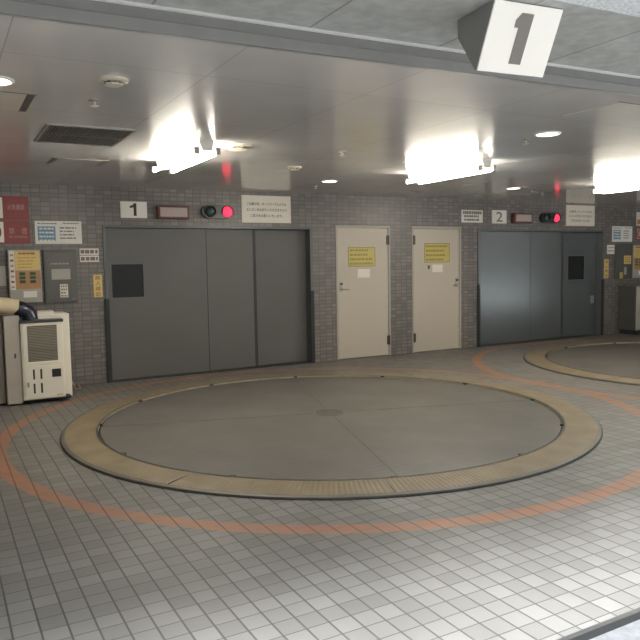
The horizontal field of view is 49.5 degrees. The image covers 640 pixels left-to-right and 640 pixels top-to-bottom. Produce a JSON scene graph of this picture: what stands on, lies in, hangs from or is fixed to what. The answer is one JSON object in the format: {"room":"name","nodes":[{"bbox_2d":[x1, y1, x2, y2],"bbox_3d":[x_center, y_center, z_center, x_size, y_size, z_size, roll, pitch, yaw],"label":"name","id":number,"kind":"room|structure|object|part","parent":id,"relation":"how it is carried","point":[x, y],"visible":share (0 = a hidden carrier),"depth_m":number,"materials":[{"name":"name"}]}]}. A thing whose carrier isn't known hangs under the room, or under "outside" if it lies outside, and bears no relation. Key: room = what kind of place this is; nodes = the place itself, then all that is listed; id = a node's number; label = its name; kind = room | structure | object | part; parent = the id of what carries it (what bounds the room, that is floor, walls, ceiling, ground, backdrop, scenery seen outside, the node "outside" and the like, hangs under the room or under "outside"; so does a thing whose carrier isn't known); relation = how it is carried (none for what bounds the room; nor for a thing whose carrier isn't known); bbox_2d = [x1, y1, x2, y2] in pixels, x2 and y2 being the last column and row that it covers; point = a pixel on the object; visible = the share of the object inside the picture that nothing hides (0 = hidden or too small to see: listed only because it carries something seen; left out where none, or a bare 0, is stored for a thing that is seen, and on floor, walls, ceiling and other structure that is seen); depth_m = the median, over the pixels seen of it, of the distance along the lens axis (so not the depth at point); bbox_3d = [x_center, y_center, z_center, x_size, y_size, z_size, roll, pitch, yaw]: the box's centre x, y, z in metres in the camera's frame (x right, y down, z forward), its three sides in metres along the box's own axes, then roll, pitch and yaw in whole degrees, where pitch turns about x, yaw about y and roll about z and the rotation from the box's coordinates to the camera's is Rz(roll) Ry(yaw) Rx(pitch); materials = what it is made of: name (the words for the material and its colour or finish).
{"room":"parking garage","nodes":[
{"label":"parking garage","id":0,"kind":"room"},
{"bbox_2d":[0,333,639,639],"bbox_3d":[3.900,0.786,8.725,18.600,0.150,7.650,-4,5,-29],"label":"floor","id":1,"kind":"structure","parent":0,"point":[86,554],"depth_m":3.65,"materials":[{"name":"tile"}]},
{"bbox_2d":[0,318,5,405],"bbox_3d":[-3.605,0.448,7.676,0.170,0.955,0.400,-4,5,-29],"label":"base cabinet","id":2,"kind":"object","parent":1,"relation":"on","point":[2,373],"visible":1,"depth_m":7.54,"materials":[{"name":"beige metal"}]},
{"bbox_2d":[0,314,23,405],"bbox_3d":[-3.417,0.431,7.688,0.158,0.980,0.458,-4,5,-29],"label":"base cabinet","id":3,"kind":"object","parent":1,"relation":"on","point":[10,327],"visible":0.87,"depth_m":7.50,"materials":[{"name":"beige metal"}]},
{"bbox_2d":[19,310,80,403],"bbox_3d":[-3.126,0.380,8.091,0.742,1.003,0.952,-4,5,-29],"label":"air conditioner","id":4,"kind":"object","parent":1,"relation":"on","point":[45,340],"visible":0.93,"depth_m":7.64,"materials":[{"name":"beige metal"}]},
{"bbox_2d":[0,297,37,319],"bbox_3d":[-3.542,-0.114,7.394,1.001,0.283,0.172,-4,5,-29],"label":"duct","id":5,"kind":"object","parent":4,"relation":"on","point":[13,306],"visible":0.98,"depth_m":7.48,"materials":[{"name":"beige plastic"}]},
{"bbox_2d":[22,322,62,365],"bbox_3d":[-3.040,0.263,7.605,0.396,0.455,0.013,-4,5,-29],"label":"grille","id":6,"kind":"object","parent":4,"relation":"attached to","point":[42,342],"depth_m":7.60,"materials":[{"name":"beige metal"}]},
{"bbox_3d":[-3.030,0.681,7.642,0.404,0.353,0.011,-4,5,-29],"label":"door","id":7,"kind":"part","parent":4,"relation":"part of","materials":[{"name":"white metal"}]},
{"bbox_2d":[26,394,71,401],"bbox_3d":[-3.117,0.858,7.908,0.468,0.022,0.480,-4,5,-29],"label":"tray","id":8,"kind":"object","parent":4,"relation":"on","point":[56,396],"depth_m":7.68,"materials":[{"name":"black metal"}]},
{"bbox_2d":[60,372,602,499],"bbox_3d":[0.096,0.913,6.866,5.009,0.032,5.009,-2,5,-8],"label":"turntable","id":9,"kind":"object","parent":1,"relation":"on","point":[330,435],"visible":1,"depth_m":5.92,"materials":[{"name":"grey metal"}]},
{"bbox_3d":[0.096,0.920,6.867,4.330,0.011,4.330,-4,5,-29],"label":"deck plate","id":10,"kind":"part","parent":9,"relation":"part of","materials":[{"name":"grey metal"}]},
{"bbox_2d":[523,341,639,385],"bbox_3d":[5.491,0.574,9.841,5.009,0.032,5.009,-2,5,-8],"label":"turntable","id":11,"kind":"object","parent":1,"relation":"on","point":[607,361],"visible":1,"depth_m":10.07,"materials":[{"name":"metal"}]},
{"bbox_3d":[5.491,0.582,9.841,4.330,0.011,4.330,-4,5,-29],"label":"deck plate","id":12,"kind":"part","parent":11,"relation":"part of","materials":[{"name":"grey metal"}]},
{"bbox_2d":[557,607,639,639],"bbox_3d":[5.848,1.022,5.426,24.000,0.154,0.025,-4,5,-29],"label":"trim","id":13,"kind":"structure","parent":1,"relation":"attached to","point":[588,633],"depth_m":2.83,"materials":[{"name":"grey metal"}]},
{"bbox_2d":[618,285,639,334],"bbox_3d":[6.196,-0.202,13.615,0.522,0.937,0.420,-4,5,-29],"label":"base cabinet","id":14,"kind":"object","parent":1,"relation":"on","point":[628,296],"visible":1,"depth_m":13.46,"materials":[{"name":"grey metal"}]},
{"bbox_3d":[6.292,-0.234,13.437,0.518,0.843,0.020,-4,5,-29],"label":"panel","id":15,"kind":"part","parent":14,"relation":"part of","materials":[{"name":"grey metal"}]},
{"bbox_2d":[0,15,639,205],"bbox_3d":[3.754,-1.893,8.685,18.600,0.200,7.238,-4,5,-29],"label":"ceiling","id":16,"kind":"structure","parent":0,"point":[391,123],"depth_m":5.00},
{"bbox_2d":[0,76,14,85],"bbox_3d":[-1.750,-1.283,3.720,0.210,0.010,0.210,-4,5,-29],"label":"recessed light","id":17,"kind":"object","parent":16,"relation":"in","point":[4,81],"visible":1,"depth_m":3.73,"materials":[{"name":"white plastic"}]},
{"bbox_2d":[0,78,10,84],"bbox_3d":[-1.750,-1.284,3.720,0.172,0.006,0.172,-4,5,-29],"label":"diffuser","id":18,"kind":"object","parent":17,"relation":"attached to","point":[3,81],"depth_m":3.74,"materials":[{"name":"white plastic"}]},
{"bbox_2d":[0,91,34,111],"bbox_3d":[-2.045,-1.314,4.127,0.614,0.006,0.494,-4,5,-29],"label":"ceiling hatch","id":19,"kind":"object","parent":16,"relation":"attached to","point":[10,101],"visible":1,"depth_m":4.20,"materials":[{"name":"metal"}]},
{"bbox_3d":[-2.045,-1.314,4.127,0.600,0.004,0.480,-4,5,-29],"label":"hatch panel","id":20,"kind":"part","parent":19,"relation":"part of","materials":[{"name":"beige metal"}]},
{"bbox_2d":[19,95,34,111],"bbox_3d":[-1.802,-1.327,4.261,0.045,0.002,0.480,-4,5,-29],"label":"grille","id":21,"kind":"object","parent":19,"relation":"attached to","point":[25,101],"depth_m":4.22,"materials":[{"name":"grey metal"}]},
{"bbox_2d":[47,157,107,165],"bbox_3d":[-2.333,-1.519,6.680,0.514,0.006,0.394,-4,5,-29],"label":"ceiling hatch","id":22,"kind":"object","parent":16,"relation":"attached to","point":[68,161],"visible":1,"depth_m":6.65,"materials":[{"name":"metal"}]},
{"bbox_2d":[47,158,57,163],"bbox_3d":[-2.532,-1.505,6.571,0.045,0.002,0.380,-4,5,-29],"label":"grille","id":23,"kind":"object","parent":22,"relation":"attached to","point":[54,160],"depth_m":6.59,"materials":[{"name":"grey metal"}]},
{"bbox_2d":[34,123,135,146],"bbox_3d":[-1.824,-1.415,5.343,0.620,0.010,0.750,-4,5,-29],"label":"ceiling vent","id":24,"kind":"object","parent":16,"relation":"in","point":[51,133],"visible":1,"depth_m":5.30,"materials":[{"name":"metal"}]},
{"bbox_2d":[89,99,99,106],"bbox_3d":[-1.373,-1.318,4.225,0.064,0.036,0.064,-4,5,-29],"label":"sprinkler head","id":25,"kind":"object","parent":16,"relation":"attached to","point":[94,101],"visible":1,"depth_m":4.21},
{"bbox_2d":[97,75,128,87],"bbox_3d":[-1.120,-1.285,3.760,0.164,0.034,0.164,-4,5,-29],"label":"smoke detector","id":26,"kind":"object","parent":16,"relation":"attached to","point":[108,81],"visible":1,"depth_m":3.72,"materials":[{"name":"beige plastic"}]},
{"bbox_2d":[151,139,219,173],"bbox_3d":[-1.218,-1.441,6.171,0.216,0.116,1.290,-4,5,-29],"label":"lamp","id":27,"kind":"object","parent":16,"relation":"attached to","point":[200,147],"visible":1,"depth_m":5.99,"materials":[{"name":"metal"}]},
{"bbox_2d":[222,143,253,150],"bbox_3d":[-0.704,-1.473,5.950,0.276,0.034,0.276,-4,5,-29],"label":"detector","id":28,"kind":"object","parent":16,"relation":"attached to","point":[235,146],"visible":1,"depth_m":5.88,"materials":[{"name":"beige plastic"}]},
{"bbox_2d":[288,166,301,170],"bbox_3d":[-0.265,-1.591,7.297,0.150,0.034,0.150,-4,5,-29],"label":"smoke detector","id":29,"kind":"object","parent":16,"relation":"attached to","point":[294,168],"visible":1,"depth_m":7.26,"materials":[{"name":"beige plastic"}]},
{"bbox_2d":[0,0,639,95],"bbox_3d":[5.286,-1.651,5.934,18.625,0.123,0.025,-3,5,-26],"label":"ceiling beam","id":30,"kind":"structure","parent":16,"relation":"attached to","point":[9,8],"depth_m":3.23,"materials":[{"name":"metal"}]},
{"bbox_2d":[9,0,639,86],"bbox_3d":[5.297,-1.675,5.912,18.625,0.072,0.020,-3,5,-26],"label":"trim","id":31,"kind":"structure","parent":16,"relation":"attached to","point":[84,5],"depth_m":3.23,"materials":[{"name":"grey metal"}]},
{"bbox_2d":[321,180,337,182],"bbox_3d":[0.117,-1.717,8.601,0.210,0.010,0.210,-4,5,-29],"label":"recessed light","id":32,"kind":"object","parent":16,"relation":"in","point":[325,181],"visible":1,"depth_m":8.59,"materials":[{"name":"white plastic"}]},
{"bbox_2d":[404,159,495,184],"bbox_3d":[1.378,-1.597,7.522,0.216,0.116,1.290,-4,5,-29],"label":"lamp","id":33,"kind":"object","parent":16,"relation":"attached to","point":[474,167],"visible":1,"depth_m":7.40,"materials":[{"name":"metal"}]},
{"bbox_2d":[534,131,560,136],"bbox_3d":[1.839,-1.500,5.607,0.210,0.010,0.210,-4,5,-29],"label":"recessed light","id":34,"kind":"object","parent":16,"relation":"in","point":[547,133],"visible":1,"depth_m":5.59,"materials":[{"name":"white glass"}]},
{"bbox_2d":[537,133,558,135],"bbox_3d":[1.839,-1.502,5.607,0.172,0.006,0.172,-4,5,-29],"label":"diffuser","id":35,"kind":"object","parent":34,"relation":"attached to","point":[538,134],"depth_m":5.61,"materials":[{"name":"white plastic"}]},
{"bbox_2d":[562,102,639,123],"bbox_3d":[2.112,-1.447,4.869,0.654,0.004,0.484,-4,5,-29],"label":"ceiling hatch","id":36,"kind":"object","parent":16,"relation":"attached to","point":[619,112],"visible":1,"depth_m":4.86,"materials":[{"name":"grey metal"}]},
{"bbox_2d":[591,179,639,193],"bbox_3d":[4.161,-1.776,9.102,0.216,0.116,1.290,-4,5,-29],"label":"lamp","id":37,"kind":"object","parent":16,"relation":"attached to","point":[632,184],"visible":1,"depth_m":9.31,"materials":[{"name":"metal"}]},
{"bbox_2d":[0,183,639,385],"bbox_3d":[2.168,-0.758,11.691,18.200,2.500,0.200,-4,5,-29],"label":"wall","id":38,"kind":"structure","parent":0,"point":[95,207],"depth_m":10.38,"materials":[{"name":"tile"}]},
{"bbox_2d":[0,266,5,285],"bbox_3d":[-3.848,-0.522,8.247,0.212,0.238,0.004,-4,5,-29],"label":"paper sheet","id":39,"kind":"object","parent":38,"relation":"attached to","point":[2,268],"visible":1,"depth_m":8.28,"materials":[{"name":"white paper"}]},
{"bbox_2d":[0,196,28,219],"bbox_3d":[-3.759,-1.332,8.234,0.565,0.275,0.011,-4,5,-29],"label":"prohibition sign","id":40,"kind":"object","parent":38,"relation":"attached to","point":[11,207],"visible":1,"depth_m":8.29,"materials":[{"name":"red plastic"}]},
{"bbox_2d":[0,220,30,243],"bbox_3d":[-3.754,-1.045,8.258,0.565,0.276,0.011,-4,5,-29],"label":"prohibition sign","id":41,"kind":"object","parent":38,"relation":"attached to","point":[11,232],"visible":1,"depth_m":8.31,"materials":[{"name":"red plastic"}]},
{"bbox_2d":[7,250,42,302],"bbox_3d":[-3.556,-0.526,8.371,0.362,0.637,0.071,-4,5,-29],"label":"control panel","id":42,"kind":"object","parent":38,"relation":"attached to","point":[24,266],"visible":0.97,"depth_m":8.35,"materials":[{"name":"yellow plastic"}]},
{"bbox_2d":[34,221,81,243],"bbox_3d":[-3.219,-1.078,8.550,0.545,0.280,0.015,-4,5,-29],"label":"information board","id":43,"kind":"object","parent":38,"relation":"attached to","point":[46,232],"visible":1,"depth_m":8.54,"materials":[{"name":"white plastic"}]},
{"bbox_2d":[42,250,78,302],"bbox_3d":[-3.201,-0.540,8.573,0.390,0.650,0.061,-4,5,-29],"label":"panel","id":44,"kind":"object","parent":38,"relation":"attached to","point":[59,266],"visible":1,"depth_m":8.55,"materials":[{"name":"metal"}]},
{"bbox_2d":[79,248,98,261],"bbox_3d":[-2.908,-0.816,8.748,0.232,0.170,0.005,-4,5,-29],"label":"label","id":45,"kind":"object","parent":38,"relation":"attached to","point":[86,254],"visible":1,"depth_m":8.75,"materials":[{"name":"white paper"}]},
{"bbox_2d":[93,275,102,296],"bbox_3d":[-2.822,-0.433,8.823,0.108,0.285,0.005,-4,5,-29],"label":"label","id":46,"kind":"object","parent":38,"relation":"attached to","point":[97,279],"visible":1,"depth_m":8.82,"materials":[{"name":"yellow paper"}]},
{"bbox_2d":[120,201,146,217],"bbox_3d":[-2.409,-1.426,8.976,0.342,0.210,0.013,-4,5,-29],"label":"number plate","id":47,"kind":"object","parent":38,"relation":"attached to","point":[128,209],"visible":1,"depth_m":8.97,"materials":[{"name":"white plastic"}]},
{"bbox_2d":[156,205,189,218],"bbox_3d":[-1.946,-1.424,9.186,0.427,0.170,0.096,-4,5,-29],"label":"box","id":48,"kind":"object","parent":38,"relation":"attached to","point":[162,211],"visible":1,"depth_m":9.13,"materials":[{"name":"white plastic"}]},
{"bbox_2d":[102,225,314,382],"bbox_3d":[-1.462,-0.285,9.669,3.046,2.015,0.188,-4,5,-29],"label":"elevator door","id":49,"kind":"structure","parent":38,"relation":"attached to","point":[179,300],"depth_m":9.58,"materials":[{"name":"paint"}]},
{"bbox_3d":[-2.506,-0.511,9.052,0.432,0.454,0.014,-4,5,-29],"label":"window trim","id":50,"kind":"part","parent":49,"relation":"part of","materials":[{"name":"grey metal"}]},
{"bbox_3d":[-2.155,-0.232,9.283,1.354,1.966,0.035,-4,5,-29],"label":"sliding panel","id":51,"kind":"part","parent":49,"relation":"part of","materials":[{"name":"paint"}]},
{"bbox_3d":[-1.258,-0.290,9.801,0.691,1.966,0.035,-4,5,-29],"label":"sliding panel","id":52,"kind":"part","parent":49,"relation":"part of","materials":[{"name":"paint"}]},
{"bbox_3d":[-0.599,-0.337,10.233,0.886,1.966,0.035,-4,5,-29],"label":"sliding panel","id":53,"kind":"part","parent":49,"relation":"part of","materials":[{"name":"paint"}]},
{"bbox_2d":[201,205,234,218],"bbox_3d":[-1.390,-1.478,9.486,0.470,0.184,0.105,-4,5,-29],"label":"lamp","id":54,"kind":"object","parent":38,"relation":"attached to","point":[207,211],"visible":1,"depth_m":9.46,"materials":[{"name":"plastic"}]},
{"bbox_2d":[241,195,290,222],"bbox_3d":[-0.760,-1.575,9.882,0.765,0.383,0.013,-4,5,-29],"label":"notice","id":55,"kind":"object","parent":38,"relation":"attached to","point":[255,208],"visible":1,"depth_m":9.87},
{"bbox_2d":[335,225,390,359],"bbox_3d":[0.672,-0.432,10.786,0.995,2.050,0.169,-4,5,-29],"label":"door","id":56,"kind":"structure","parent":38,"relation":"in","point":[363,305],"depth_m":10.78,"materials":[{"name":"paint"}]},
{"bbox_2d":[348,247,374,266],"bbox_3d":[0.647,-0.975,10.718,0.495,0.295,0.003,-4,5,-29],"label":"notice","id":57,"kind":"object","parent":56,"relation":"attached to","point":[357,256],"visible":1,"depth_m":10.71,"materials":[{"name":"yellow paper"}]},
{"bbox_2d":[358,269,369,277],"bbox_3d":[0.678,-0.724,10.755,0.225,0.133,0.002,-2,5,-29],"label":"paper slip","id":58,"kind":"object","parent":56,"relation":"attached to","point":[362,273],"visible":1,"depth_m":10.76,"materials":[{"name":"white paper"}]},
{"bbox_2d":[412,226,460,352],"bbox_3d":[1.922,-0.510,11.476,1.015,2.050,0.169,-4,5,-29],"label":"door","id":59,"kind":"structure","parent":38,"relation":"in","point":[436,296],"depth_m":11.47,"materials":[{"name":"paint"}]},
{"bbox_2d":[424,243,449,262],"bbox_3d":[1.927,-1.105,11.420,0.525,0.315,0.003,-4,5,-29],"label":"notice","id":60,"kind":"object","parent":59,"relation":"attached to","point":[433,252],"visible":1,"depth_m":11.42,"materials":[{"name":"yellow paper"}]},
{"bbox_2d":[432,265,442,271],"bbox_3d":[1.936,-0.852,11.444,0.215,0.124,0.002,-3,5,-29],"label":"paper slip","id":61,"kind":"object","parent":59,"relation":"attached to","point":[435,268],"visible":1,"depth_m":11.44,"materials":[{"name":"white paper"}]},
{"bbox_2d":[461,210,482,222],"bbox_3d":[2.568,-1.751,11.719,0.465,0.210,0.013,-4,5,-29],"label":"notice","id":62,"kind":"object","parent":38,"relation":"attached to","point":[469,216],"visible":1,"depth_m":11.71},
{"bbox_2d":[492,210,506,223],"bbox_3d":[3.101,-1.785,12.013,0.335,0.228,0.013,-4,5,-29],"label":"number plate","id":63,"kind":"object","parent":38,"relation":"attached to","point":[498,216],"visible":1,"depth_m":12.01,"materials":[{"name":"white plastic"}]},
{"bbox_2d":[511,213,532,222],"bbox_3d":[3.557,-1.792,12.218,0.427,0.170,0.096,-4,5,-29],"label":"box","id":64,"kind":"object","parent":38,"relation":"attached to","point":[515,217],"visible":1,"depth_m":12.15,"materials":[{"name":"white plastic"}]},
{"bbox_2d":[477,229,603,346],"bbox_3d":[4.043,-0.631,12.704,3.196,2.015,0.188,-4,5,-29],"label":"elevator door","id":65,"kind":"structure","parent":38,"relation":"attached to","point":[533,285],"depth_m":12.67,"materials":[{"name":"grey metal"}]},
{"bbox_3d":[3.242,-0.571,12.259,1.258,1.966,0.035,-4,5,-29],"label":"sliding panel","id":66,"kind":"part","parent":65,"relation":"part of","materials":[{"name":"grey metal"}]},
{"bbox_3d":[4.144,-0.629,12.779,0.796,1.966,0.035,-4,5,-29],"label":"sliding panel","id":67,"kind":"part","parent":65,"relation":"part of","materials":[{"name":"grey metal"}]},
{"bbox_3d":[4.869,-0.993,13.207,0.454,0.469,0.014,-4,5,-29],"label":"window trim","id":68,"kind":"part","parent":65,"relation":"part of","materials":[{"name":"grey metal"}]},
{"bbox_3d":[4.910,-0.683,13.270,1.026,1.966,0.035,-4,5,-29],"label":"sliding panel","id":69,"kind":"part","parent":65,"relation":"part of","materials":[{"name":"grey metal"}]},
{"bbox_3d":[5.278,-0.401,13.466,0.090,0.150,0.015,-4,5,-29],"label":"pull plate","id":70,"kind":"part","parent":65,"relation":"part of","materials":[{"name":"metal"}]},
{"bbox_2d":[539,213,560,222],"bbox_3d":[4.171,-1.845,12.551,0.470,0.184,0.105,-4,5,-29],"label":"lamp","id":71,"kind":"object","parent":38,"relation":"attached to","point":[544,217],"visible":1,"depth_m":12.51,"materials":[{"name":"black plastic"}]},
{"bbox_2d":[566,205,594,225],"bbox_3d":[4.873,-1.952,12.986,0.765,0.383,0.013,-4,5,-29],"label":"notice","id":72,"kind":"object","parent":38,"relation":"attached to","point":[576,215],"visible":1,"depth_m":12.98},
{"bbox_2d":[604,259,608,277],"bbox_3d":[5.542,-0.993,13.432,0.125,0.365,0.005,-4,5,-29],"label":"label","id":73,"kind":"object","parent":38,"relation":"attached to","point":[606,261],"visible":1,"depth_m":13.43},
{"bbox_2d":[607,245,614,253],"bbox_3d":[5.647,-1.368,13.463,0.230,0.175,0.005,-4,5,-29],"label":"label","id":74,"kind":"object","parent":38,"relation":"attached to","point":[610,248],"visible":1,"depth_m":13.46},
{"bbox_2d":[612,226,631,241],"bbox_3d":[5.915,-1.681,13.584,0.580,0.300,0.015,-4,5,-29],"label":"information board","id":75,"kind":"object","parent":38,"relation":"attached to","point":[619,233],"visible":1,"depth_m":13.57,"materials":[{"name":"white plastic"}]},
{"bbox_2d":[614,244,632,278],"bbox_3d":[5.957,-1.146,13.622,0.480,0.685,0.056,-4,5,-29],"label":"panel","id":76,"kind":"object","parent":38,"relation":"attached to","point":[622,254],"visible":1,"depth_m":13.58,"materials":[{"name":"grey metal"}]},
{"bbox_2d":[632,245,639,277],"bbox_3d":[6.352,-1.167,13.832,0.375,0.650,0.071,-4,5,-29],"label":"control panel","id":77,"kind":"object","parent":38,"relation":"attached to","point":[635,248],"visible":1,"depth_m":13.75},
{"bbox_2d":[636,212,639,225],"bbox_3d":[6.425,-2.015,13.847,0.340,0.265,0.008,-4,5,-29],"label":"poster","id":78,"kind":"object","parent":38,"relation":"attached to","point":[637,213],"visible":1,"depth_m":13.78,"materials":[{"name":"paper"}]},
{"bbox_2d":[636,228,639,239],"bbox_3d":[6.452,-1.723,13.882,0.390,0.245,0.011,-4,5,-29],"label":"prohibition sign","id":79,"kind":"object","parent":38,"relation":"attached to","point":[637,229],"visible":1,"depth_m":13.81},
{"bbox_2d":[124,0,639,75],"bbox_3d":[5.484,-1.741,5.565,18.661,0.150,0.729,-3,5,-26],"label":"ceiling","id":80,"kind":"structure","parent":0,"point":[586,37],"depth_m":3.21,"materials":[{"name":"grey paint"}]},
{"bbox_2d":[458,0,562,77],"bbox_3d":[0.861,-1.253,3.159,0.366,0.266,0.286,-3,5,-23],"label":"hanging sign","id":81,"kind":"object","parent":80,"relation":"hanging from","point":[499,36],"visible":1,"depth_m":3.09,"materials":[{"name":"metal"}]},
{"bbox_2d":[555,0,639,16],"bbox_3d":[5.728,-3.573,4.914,18.645,3.900,0.410,-3,5,-26],"label":"wall","id":82,"kind":"structure","parent":0,"point":[627,7],"depth_m":3.06,"materials":[{"name":"concrete"}]},
{"bbox_2d":[590,619,639,639],"bbox_3d":[12.225,0.713,8.346,90.000,0.170,1.025,-4,5,-29],"label":"pavement","id":83,"kind":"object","parent":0,"point":[631,631],"depth_m":2.82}
]}

